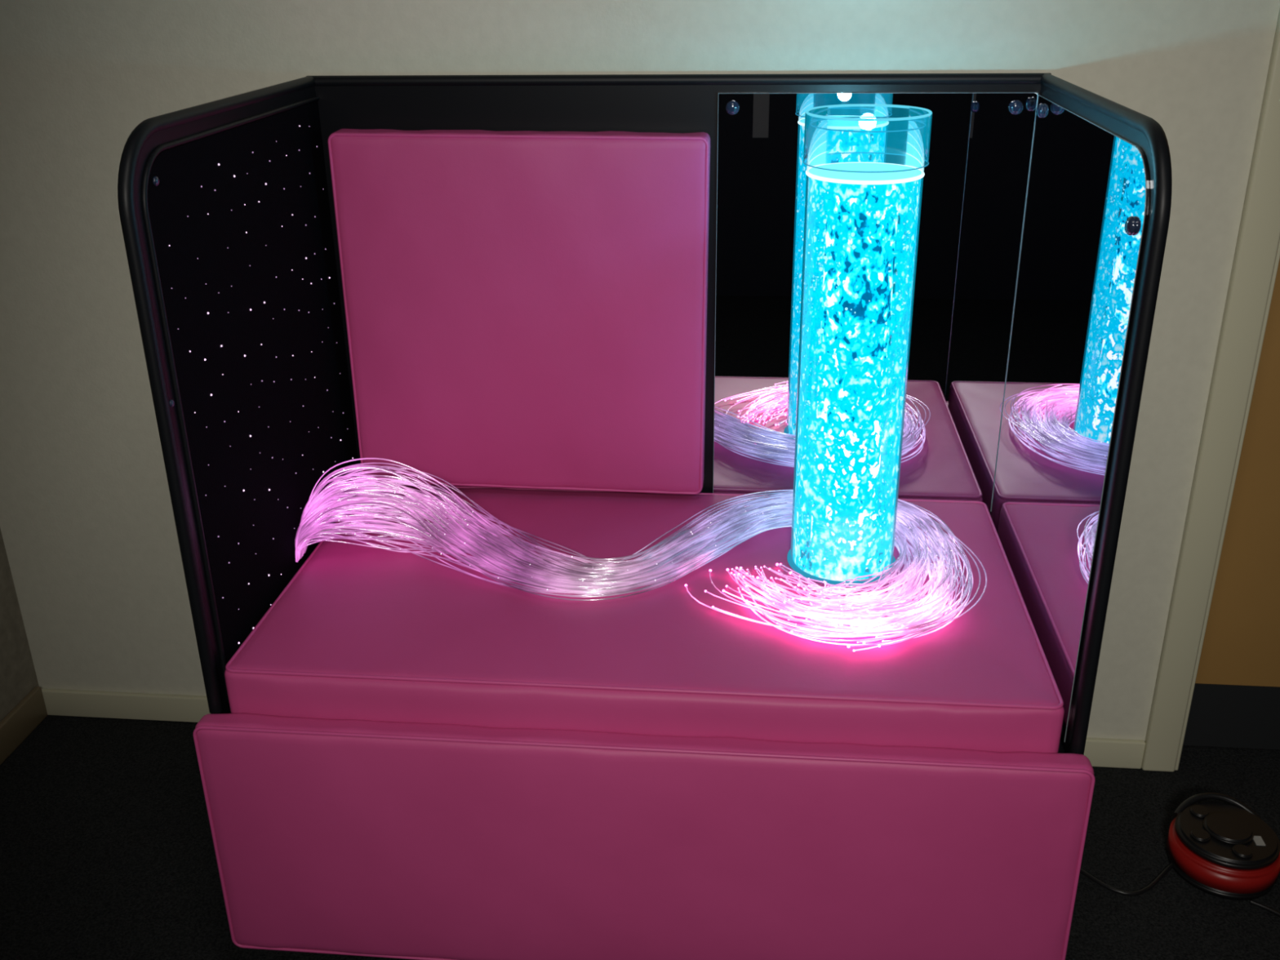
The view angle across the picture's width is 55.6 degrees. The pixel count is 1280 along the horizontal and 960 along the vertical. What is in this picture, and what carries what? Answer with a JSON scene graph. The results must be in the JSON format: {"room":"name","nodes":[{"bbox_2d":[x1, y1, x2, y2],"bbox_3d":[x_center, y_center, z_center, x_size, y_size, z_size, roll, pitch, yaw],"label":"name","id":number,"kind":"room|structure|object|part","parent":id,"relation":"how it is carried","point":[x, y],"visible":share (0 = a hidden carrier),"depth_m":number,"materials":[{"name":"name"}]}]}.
{"room":"sensory room","nodes":[
{"label":"sensory room","id":0,"kind":"room"},
{"bbox_2d":[0,528,39,721],"bbox_3d":[-1.526,-0.025,0.431,0.100,2.705,3.622,2,23,5],"label":"wall","id":1,"kind":"structure","parent":0,"point":[18,677],"depth_m":2.49,"materials":[{"name":"paint"}]},
{"bbox_2d":[0,686,47,764],"bbox_3d":[-1.454,1.185,0.942,0.014,0.075,3.610,2,23,5],"label":"baseboard","id":2,"kind":"structure","parent":1,"relation":"attached to","point":[30,712],"depth_m":2.51,"materials":[{"name":"brown"}]},
{"bbox_2d":[0,0,1279,742],"bbox_3d":[-0.182,-0.733,2.028,2.430,2.705,0.120,2,23,5],"label":"wall","id":3,"kind":"structure","parent":0,"point":[87,524],"depth_m":2.06,"materials":[{"name":"beige paint"}]},
{"bbox_2d":[40,688,1145,768],"bbox_3d":[-0.148,0.506,2.490,2.280,0.062,0.012,2,23,5],"label":"baseboard","id":4,"kind":"structure","parent":3,"relation":"attached to","point":[1100,752],"depth_m":2.57,"materials":[{"name":"beige"}]},
{"bbox_2d":[1141,10,1279,771],"bbox_3d":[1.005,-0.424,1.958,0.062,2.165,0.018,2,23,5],"label":"door frame","id":5,"kind":"structure","parent":3,"relation":"attached to","point":[1259,234],"depth_m":2.10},
{"bbox_2d":[1195,258,1279,686],"bbox_3d":[1.461,-0.493,1.991,0.820,1.955,0.040,2,23,5],"label":"door","id":6,"kind":"structure","parent":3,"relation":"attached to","point":[1241,646],"depth_m":2.28,"materials":[{"name":"brown wood"}]},
{"bbox_2d":[1182,683,1279,749],"bbox_3d":[1.473,0.471,2.407,0.820,0.145,0.045,2,23,5],"label":"kickplate","id":7,"kind":"object","parent":6,"relation":"attached to","point":[1220,715],"visible":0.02,"depth_m":2.41,"materials":[{"name":"black"}]},
{"bbox_2d":[0,715,1279,959],"bbox_3d":[-0.317,1.078,1.314,5.700,0.050,4.600,2,23,5],"label":"floor","id":8,"kind":"structure","parent":0,"point":[107,849],"depth_m":2.18,"materials":[{"name":"carpet"}]},
{"bbox_2d":[117,72,1172,959],"bbox_3d":[0.017,0.088,1.887,1.212,1.305,0.737,2,23,5],"label":"booth","id":9,"kind":"object","parent":8,"relation":"on","point":[571,304],"visible":0.88,"depth_m":1.76,"materials":[{"name":"pink leather"}]},
{"bbox_3d":[-0.574,-0.168,1.861,0.019,0.800,0.667,2,23,5],"label":"edge trim","id":10,"kind":"part","parent":9,"relation":"part of","materials":[{"name":"black plastic"}]},
{"bbox_3d":[-0.571,0.017,1.943,0.014,1.195,0.662,2,23,5],"label":"panel","id":11,"kind":"part","parent":9,"relation":"part of","materials":[{"name":"black laminate"}]},
{"bbox_3d":[-0.563,-0.157,1.883,0.003,0.761,0.624,2,23,5],"label":"starlight panel","id":12,"kind":"part","parent":9,"relation":"part of","materials":[{"name":"black fabric"}]},
{"bbox_2d":[329,128,710,492],"bbox_3d":[-0.197,-0.278,2.093,0.628,0.628,0.072,2,23,5],"label":"cushion","id":13,"kind":"object","parent":9,"relation":"on","point":[524,308],"depth_m":2.05,"materials":[{"name":"pink leather"}]},
{"bbox_2d":[294,457,986,651],"bbox_3d":[-0.006,0.092,1.847,1.064,0.155,0.510,-4,24,-7],"label":"bundle","id":14,"kind":"object","parent":9,"relation":"on","point":[761,514],"visible":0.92,"depth_m":1.91,"materials":[{"name":"plastic"}]},
{"bbox_2d":[224,485,1064,753],"bbox_3d":[0.018,0.189,1.939,1.142,0.099,0.664,2,23,5],"label":"seat cushion","id":15,"kind":"object","parent":9,"relation":"on","point":[343,633],"depth_m":1.71,"materials":[{"name":"pink leather"}]},
{"bbox_3d":[0.052,-0.101,2.196,1.200,1.195,0.016,2,23,5],"label":"panel","id":16,"kind":"part","parent":9,"relation":"part of","materials":[{"name":"black laminate"}]},
{"bbox_3d":[0.045,-0.645,1.959,1.200,0.018,0.019,2,23,5],"label":"edge trim","id":17,"kind":"part","parent":9,"relation":"part of","materials":[{"name":"black plastic"}]},
{"bbox_2d":[786,103,932,586],"bbox_3d":[0.318,-0.188,1.807,0.173,0.696,0.173,-5,24,-11],"label":"tube","id":18,"kind":"object","parent":9,"relation":"on","point":[849,436],"visible":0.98,"depth_m":1.76,"materials":[{"name":"plastic"}]},
{"bbox_2d":[712,92,1037,513],"bbox_3d":[0.379,-0.260,2.079,0.500,0.772,0.006,2,23,5],"label":"mirror","id":19,"kind":"object","parent":9,"relation":"on","point":[977,176],"depth_m":2.04,"materials":[{"name":"grey mirror"}]},
{"bbox_2d":[990,94,1149,742],"bbox_3d":[0.599,-0.126,1.766,0.004,0.769,0.629,2,23,5],"label":"mirror","id":20,"kind":"object","parent":9,"relation":"on","point":[1081,231],"depth_m":1.68,"materials":[{"name":"grey mirror"}]},
{"bbox_3d":[0.609,0.050,1.830,0.014,1.195,0.662,2,23,5],"label":"panel","id":21,"kind":"part","parent":9,"relation":"part of","materials":[{"name":"black laminate"}]},
{"bbox_3d":[0.606,-0.135,1.747,0.019,0.800,0.667,2,23,5],"label":"edge trim","id":22,"kind":"part","parent":9,"relation":"part of","materials":[{"name":"black plastic"}]},
{"bbox_2d":[1080,792,1279,916],"bbox_3d":[1.004,0.657,2.070,0.693,0.092,0.283,12,27,28],"label":"reel","id":23,"kind":"object","parent":8,"relation":"on","point":[1221,850],"visible":0.95,"depth_m":2.08,"materials":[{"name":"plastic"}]},
{"bbox_3d":[0.785,0.684,2.119,0.302,0.007,0.096,3,24,10],"label":"power cord","id":24,"kind":"part","parent":23,"relation":"part of","materials":[{"name":"black plastic"}]},
{"bbox_2d":[1190,804,1209,817],"bbox_3d":[0.990,0.586,2.147,0.032,0.007,0.032,2,23,5],"label":"button","id":25,"kind":"object","parent":23,"relation":"attached to","point":[1196,811],"depth_m":2.14,"materials":[{"name":"black plastic"}]},
{"bbox_2d":[1190,828,1210,842],"bbox_3d":[0.964,0.611,2.089,0.032,0.007,0.032,2,23,5],"label":"button","id":26,"kind":"object","parent":23,"relation":"attached to","point":[1197,835],"depth_m":2.09,"materials":[{"name":"black plastic"}]},
{"bbox_3d":[1.026,0.582,2.165,0.148,0.031,0.047,2,23,5],"label":"handle","id":27,"kind":"part","parent":23,"relation":"part of","materials":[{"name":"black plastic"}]},
{"bbox_2d":[1231,844,1253,858],"bbox_3d":[1.018,0.627,2.051,0.032,0.007,0.032,2,23,5],"label":"button","id":28,"kind":"object","parent":23,"relation":"attached to","point":[1238,851],"depth_m":2.05,"materials":[{"name":"black plastic"}]}
]}

